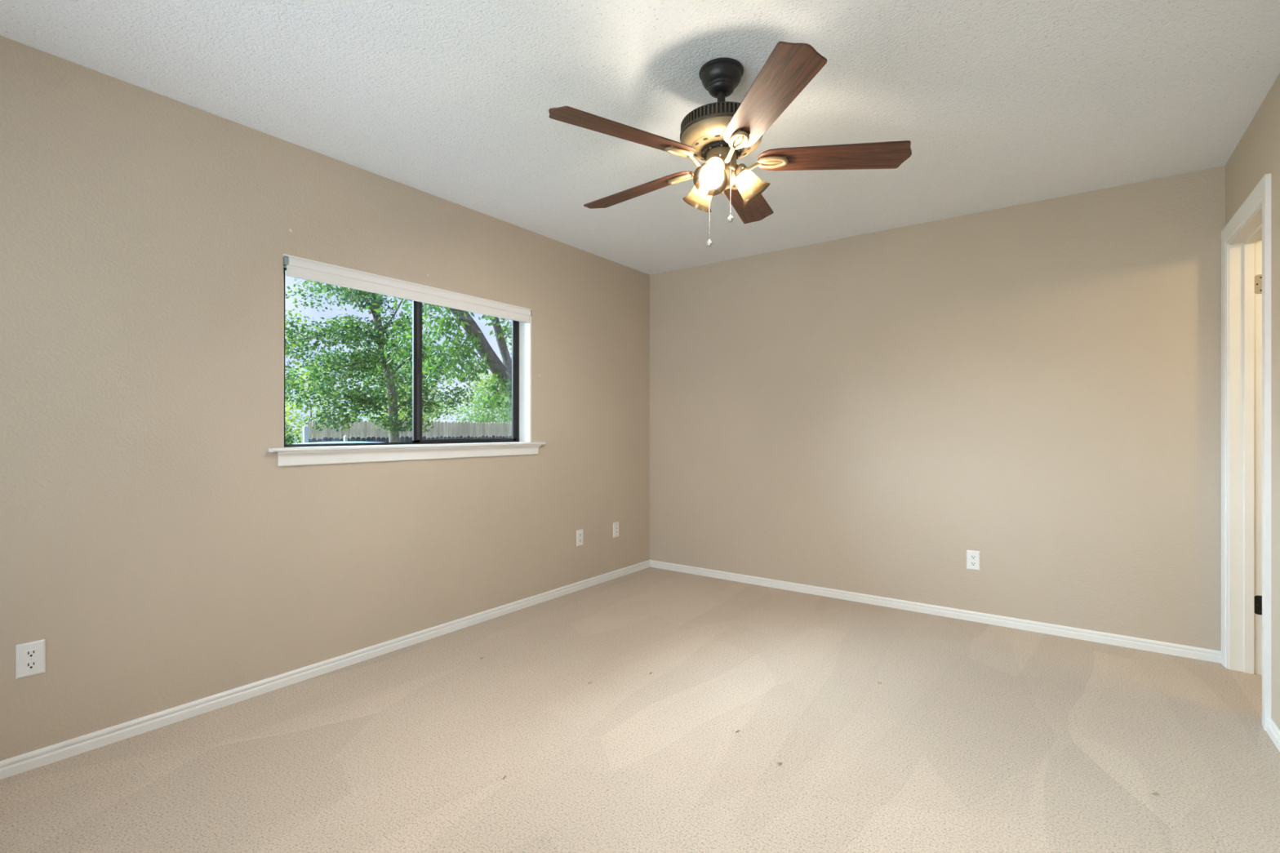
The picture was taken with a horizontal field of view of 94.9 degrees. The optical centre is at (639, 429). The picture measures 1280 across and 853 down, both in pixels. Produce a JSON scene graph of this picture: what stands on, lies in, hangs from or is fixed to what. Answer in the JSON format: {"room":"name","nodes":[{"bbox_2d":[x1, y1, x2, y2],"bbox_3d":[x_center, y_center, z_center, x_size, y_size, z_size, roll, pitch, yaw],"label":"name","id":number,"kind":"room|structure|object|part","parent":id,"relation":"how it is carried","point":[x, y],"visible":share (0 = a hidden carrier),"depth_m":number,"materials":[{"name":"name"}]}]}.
{"room":"empty bedroom","nodes":[
{"label":"empty bedroom","id":0,"kind":"room"},
{"bbox_2d":[0,35,649,760],"bbox_3d":[-1.423,-0.074,2.978,0.140,2.440,4.908,0,0,36],"label":"wall","id":1,"kind":"structure","parent":0,"point":[162,557],"depth_m":2.42,"materials":[{"name":"beige paint"}]},
{"bbox_2d":[15,639,45,679],"bbox_3d":[-2.057,0.776,1.985,0.008,0.115,0.070,0,0,36],"label":"wall outlet","id":2,"kind":"object","parent":1,"relation":"attached to","point":[30,657],"visible":1,"depth_m":1.98,"materials":[{"name":"white plastic"}]},
{"bbox_2d":[23,660,38,670],"bbox_3d":[-2.055,0.795,1.983,0.004,0.027,0.037,0,0,36],"label":"receptacle","id":3,"kind":"object","parent":2,"relation":"attached to","point":[28,664],"depth_m":1.98,"materials":[{"name":"white plastic"}]},
{"bbox_2d":[23,648,38,657],"bbox_3d":[-2.055,0.756,1.983,0.004,0.027,0.037,0,0,36],"label":"receptacle","id":4,"kind":"object","parent":2,"relation":"attached to","point":[28,653],"depth_m":1.98,"materials":[{"name":"white plastic"}]},
{"bbox_2d":[0,560,649,779],"bbox_3d":[-1.319,1.117,2.989,0.014,0.056,4.768,0,0,36],"label":"baseboard","id":5,"kind":"structure","parent":1,"relation":"attached to","point":[19,764],"depth_m":2.53,"materials":[{"name":"white paint"}]},
{"bbox_2d":[268,253,546,466],"bbox_3d":[-1.181,-0.311,3.267,0.188,0.949,1.644,0,0,36],"label":"window","id":6,"kind":"structure","parent":1,"relation":"in","point":[520,443],"depth_m":3.28,"materials":[{"name":"white paint"}]},
{"bbox_3d":[-1.460,-0.338,3.026,0.014,0.828,0.754,0,0,36],"label":"sash","id":7,"kind":"part","parent":6,"relation":"part of","materials":[{"name":"glass"}]},
{"bbox_3d":[-1.165,0.090,3.255,0.148,0.017,1.644,0,0,36],"label":"sill","id":8,"kind":"part","parent":6,"relation":"part of","materials":[{"name":"white paint"}]},
{"bbox_2d":[283,255,532,323],"bbox_3d":[-1.170,-0.736,3.241,0.069,0.089,1.492,0,0,36],"label":"roller blind","id":9,"kind":"object","parent":6,"relation":"attached to","point":[297,268],"visible":0.86,"depth_m":3.06,"materials":[{"name":"white fabric"}]},
{"bbox_3d":[-1.038,-0.338,3.573,0.016,0.828,0.760,0,0,36],"label":"sash","id":10,"kind":"part","parent":6,"relation":"part of","materials":[{"name":"glass"}]},
{"bbox_2d":[576,528,582,546],"bbox_3d":[-0.429,0.776,4.211,0.008,0.115,0.070,0,0,36],"label":"wall outlet","id":11,"kind":"object","parent":1,"relation":"attached to","point":[579,532],"visible":1,"depth_m":4.20,"materials":[{"name":"white plastic"}]},
{"bbox_2d":[613,521,618,537],"bbox_3d":[-0.183,0.776,4.547,0.009,0.115,0.070,0,0,36],"label":"wall jack plate","id":12,"kind":"object","parent":1,"relation":"attached to","point":[615,525],"visible":1,"depth_m":4.54,"materials":[{"name":"white plastic"}]},
{"bbox_2d":[0,567,1279,852],"bbox_3d":[0.943,1.206,1.806,5.342,0.120,5.808,0,0,36],"label":"floor","id":13,"kind":"structure","parent":0,"point":[974,737],"depth_m":2.12,"materials":[{"name":"beige carpet"}]},
{"bbox_2d":[0,0,1279,275],"bbox_3d":[0.943,-1.369,1.806,5.342,0.150,5.808,0,0,36],"label":"ceiling","id":14,"kind":"structure","parent":0,"point":[999,104],"depth_m":2.23,"materials":[{"name":"white paint"}]},
{"bbox_2d":[548,41,911,247],"bbox_3d":[0.272,-0.973,2.158,1.236,0.642,1.253,0,0,36],"label":"ceiling fan","id":15,"kind":"object","parent":14,"relation":"hanging from","point":[718,134],"visible":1,"depth_m":2.04,"materials":[{"name":"brown wood"}]},
{"bbox_3d":[-0.046,-0.970,1.921,0.532,0.006,0.140,1,13,-31],"label":"blade","id":16,"kind":"part","parent":15,"relation":"part of","materials":[{"name":"brown wood"}]},
{"bbox_3d":[-0.010,-0.961,2.372,0.532,0.006,0.140,-1,12,40],"label":"blade","id":17,"kind":"part","parent":15,"relation":"part of","materials":[{"name":"brown wood"}]},
{"bbox_3d":[0.232,-0.881,2.216,0.134,0.138,0.118,0,0,36],"label":"lamp shade","id":18,"kind":"part","parent":15,"relation":"part of","materials":[{"name":"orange glass"}]},
{"bbox_3d":[0.252,-0.881,2.017,0.119,0.138,0.135,0,0,36],"label":"lamp shade","id":19,"kind":"part","parent":15,"relation":"part of","materials":[{"name":"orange glass"}]},
{"bbox_3d":[0.260,-0.906,2.041,0.034,0.062,0.057,0,0,36],"label":"bulb","id":20,"kind":"part","parent":15,"relation":"part of","materials":[{"name":"white glass"}]},
{"bbox_2d":[707,153,725,172],"bbox_3d":[0.267,-0.932,2.066,0.072,0.061,0.069,0,0,36],"label":"socket","id":21,"kind":"object","parent":15,"relation":"attached to","point":[721,157],"depth_m":2.04,"materials":[{"name":"glass"}]},
{"bbox_3d":[0.320,-0.868,2.072,0.003,0.236,0.003,0,0,36],"label":"pull chain","id":22,"kind":"part","parent":15,"relation":"part of","materials":[{"name":"metal"}]},
{"bbox_2d":[734,163,746,177],"bbox_3d":[0.358,-0.932,2.129,0.066,0.061,0.069,0,0,36],"label":"socket","id":23,"kind":"object","parent":15,"relation":"attached to","point":[740,170],"depth_m":2.10,"materials":[{"name":"metal"}]},
{"bbox_3d":[0.451,-0.970,2.482,0.140,0.006,0.532,-14,-5,23],"label":"blade","id":24,"kind":"part","parent":15,"relation":"part of","materials":[{"name":"brown wood"}]},
{"bbox_3d":[0.410,-0.881,2.134,0.128,0.138,0.125,0,0,36],"label":"lamp shade","id":25,"kind":"part","parent":15,"relation":"part of","materials":[{"name":"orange glass"}]},
{"bbox_3d":[0.370,-0.965,1.734,0.140,0.006,0.532,13,-2,-11],"label":"blade","id":26,"kind":"part","parent":15,"relation":"part of","materials":[{"name":"brown wood"}]},
{"bbox_3d":[0.685,-0.964,2.084,0.532,0.006,0.140,0,-13,5],"label":"blade","id":27,"kind":"part","parent":15,"relation":"part of","materials":[{"name":"brown wood"}]},
{"bbox_2d":[649,165,1225,651],"bbox_3d":[1.507,-0.074,3.962,3.707,2.440,0.140,0,0,36],"label":"wall","id":28,"kind":"structure","parent":0,"point":[1034,388],"depth_m":3.53,"materials":[{"name":"beige paint"}]},
{"bbox_2d":[649,560,1221,663],"bbox_3d":[1.467,1.117,3.897,3.440,0.056,0.014,0,0,36],"label":"baseboard","id":29,"kind":"structure","parent":28,"relation":"attached to","point":[1197,653],"depth_m":3.52,"materials":[{"name":"white paint"}]},
{"bbox_2d":[966,550,980,570],"bbox_3d":[1.994,0.783,3.515,0.070,0.115,0.008,0,0,36],"label":"wall outlet","id":30,"kind":"object","parent":28,"relation":"attached to","point":[973,557],"visible":1,"depth_m":3.51,"materials":[{"name":"white plastic"}]},
{"bbox_2d":[969,561,976,565],"bbox_3d":[1.993,0.802,3.513,0.037,0.027,0.004,0,0,36],"label":"receptacle","id":31,"kind":"object","parent":30,"relation":"attached to","point":[971,563],"depth_m":3.51,"materials":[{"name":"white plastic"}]},
{"bbox_2d":[969,555,976,559],"bbox_3d":[1.993,0.763,3.513,0.037,0.027,0.004,0,0,36],"label":"receptacle","id":32,"kind":"object","parent":30,"relation":"attached to","point":[971,557],"depth_m":3.51,"materials":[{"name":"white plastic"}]},
{"bbox_2d":[1225,73,1279,728],"bbox_3d":[1.467,-0.074,0.865,0.115,2.440,4.908,0,0,36],"label":"wall","id":33,"kind":"structure","parent":0,"point":[1256,154],"depth_m":2.20,"materials":[{"name":"beige paint"}]},
{"bbox_2d":[1221,173,1271,731],"bbox_3d":[2.674,0.088,2.516,0.149,2.116,0.807,0,0,36],"label":"door frame","id":34,"kind":"structure","parent":33,"relation":"in","point":[1246,239],"depth_m":2.76,"materials":[{"name":"white paint"}]},
{"bbox_2d":[1266,716,1279,751],"bbox_3d":[1.217,1.117,0.632,0.014,0.056,3.956,0,0,36],"label":"baseboard","id":35,"kind":"structure","parent":33,"relation":"attached to","point":[1273,730],"depth_m":2.16,"materials":[{"name":"white paint"}]},
{"label":"outside","id":36,"kind":"structure","parent":0,"visible":0},
{"bbox_3d":[-14.764,1.796,35.569,59.850,0.200,80.000,0,0,36],"label":"lawn","id":37,"kind":"structure","parent":36,"visible":0},
{"bbox_2d":[284,422,301,444],"bbox_3d":[-8.380,0.660,13.195,1.459,2.285,1.274,0,0,36],"label":"shrub","id":38,"kind":"object","parent":37,"relation":"on","point":[289,438],"visible":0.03,"depth_m":13.41,"materials":[{"name":"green plant"}]},
{"bbox_2d":[294,433,302,444],"bbox_3d":[-7.205,0.893,12.402,0.024,1.606,0.164,0,0,36],"label":"frame","id":39,"kind":"object","parent":37,"relation":"on","point":[295,433],"visible":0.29,"depth_m":12.45,"materials":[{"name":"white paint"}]},
{"bbox_2d":[302,425,308,443],"bbox_3d":[-7.151,0.804,12.561,0.090,1.784,0.090,0,0,36],"label":"fence post","id":40,"kind":"object","parent":37,"relation":"on","point":[304,428],"visible":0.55,"depth_m":12.53,"materials":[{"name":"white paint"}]},
{"bbox_2d":[284,363,359,444],"bbox_3d":[-10.962,-0.300,19.393,2.240,4.048,3.269,0,0,36],"label":"tree","id":41,"kind":"object","parent":37,"relation":"on","point":[290,419],"visible":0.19,"depth_m":19.08,"materials":[{"name":"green plant"}]},
{"bbox_2d":[297,441,377,444],"bbox_3d":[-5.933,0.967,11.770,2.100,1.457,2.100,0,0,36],"label":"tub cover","id":42,"kind":"object","parent":37,"relation":"on","point":[319,442],"visible":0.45,"depth_m":11.37,"materials":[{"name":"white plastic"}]},
{"bbox_2d":[343,435,347,441],"bbox_3d":[-6.643,0.911,13.255,0.065,1.569,0.065,0,0,36],"label":"fence post","id":43,"kind":"object","parent":37,"relation":"on","point":[345,437],"visible":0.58,"depth_m":13.23,"materials":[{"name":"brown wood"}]},
{"bbox_2d":[284,277,484,442],"bbox_3d":[-4.809,-1.008,10.156,3.113,5.409,4.044,0,0,36],"label":"tree","id":44,"kind":"object","parent":37,"relation":"on","point":[353,329],"visible":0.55,"depth_m":9.84,"materials":[{"name":"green plant"}]},
{"bbox_2d":[334,342,444,422],"bbox_3d":[-11.297,-1.084,26.909,3.393,5.641,5.124,0,0,36],"label":"tree","id":45,"kind":"object","parent":37,"relation":"on","point":[400,361],"visible":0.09,"depth_m":26.48,"materials":[{"name":"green plant"}]},
{"bbox_2d":[306,420,511,439],"bbox_3d":[-6.319,0.702,21.697,0.168,1.988,11.472,0,0,36],"label":"picket fence","id":46,"kind":"object","parent":37,"relation":"on","point":[362,428],"visible":0.27,"depth_m":20.25,"materials":[{"name":"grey wood"}]},
{"bbox_2d":[308,435,511,442],"bbox_3d":[-4.697,0.931,16.461,0.168,1.529,8.992,0,0,36],"label":"picket fence","id":47,"kind":"object","parent":37,"relation":"on","point":[406,439],"visible":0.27,"depth_m":14.35,"materials":[{"name":"wood"}]},
{"bbox_2d":[364,314,457,421],"bbox_3d":[-13.484,-2.505,34.778,3.684,8.515,5.796,0,0,36],"label":"tree","id":48,"kind":"object","parent":37,"relation":"on","point":[424,334],"visible":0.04,"depth_m":35.28,"materials":[{"name":"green plant"}]},
{"bbox_2d":[369,379,454,422],"bbox_3d":[-8.758,-0.149,22.466,2.364,3.739,3.514,0,0,36],"label":"tree","id":49,"kind":"object","parent":37,"relation":"on","point":[403,415],"visible":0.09,"depth_m":22.37,"materials":[{"name":"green plant"}]},
{"bbox_2d":[364,293,511,417],"bbox_3d":[-2.071,-0.069,7.059,1.021,3.546,2.452,0,0,36],"label":"tree","id":50,"kind":"object","parent":37,"relation":"on","point":[500,371],"visible":0.62,"depth_m":6.87,"materials":[{"name":"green plant"}]},
{"bbox_2d":[448,385,511,422],"bbox_3d":[-6.389,-0.092,25.636,2.977,3.624,4.083,0,0,36],"label":"tree","id":51,"kind":"object","parent":37,"relation":"on","point":[485,419],"visible":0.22,"depth_m":25.15,"materials":[{"name":"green plant"}]},
{"bbox_2d":[448,371,511,422],"bbox_3d":[-7.826,-0.767,31.707,3.366,4.986,5.502,0,0,36],"label":"tree","id":52,"kind":"object","parent":37,"relation":"on","point":[482,384],"visible":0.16,"depth_m":30.91,"materials":[{"name":"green plant"}]}
]}

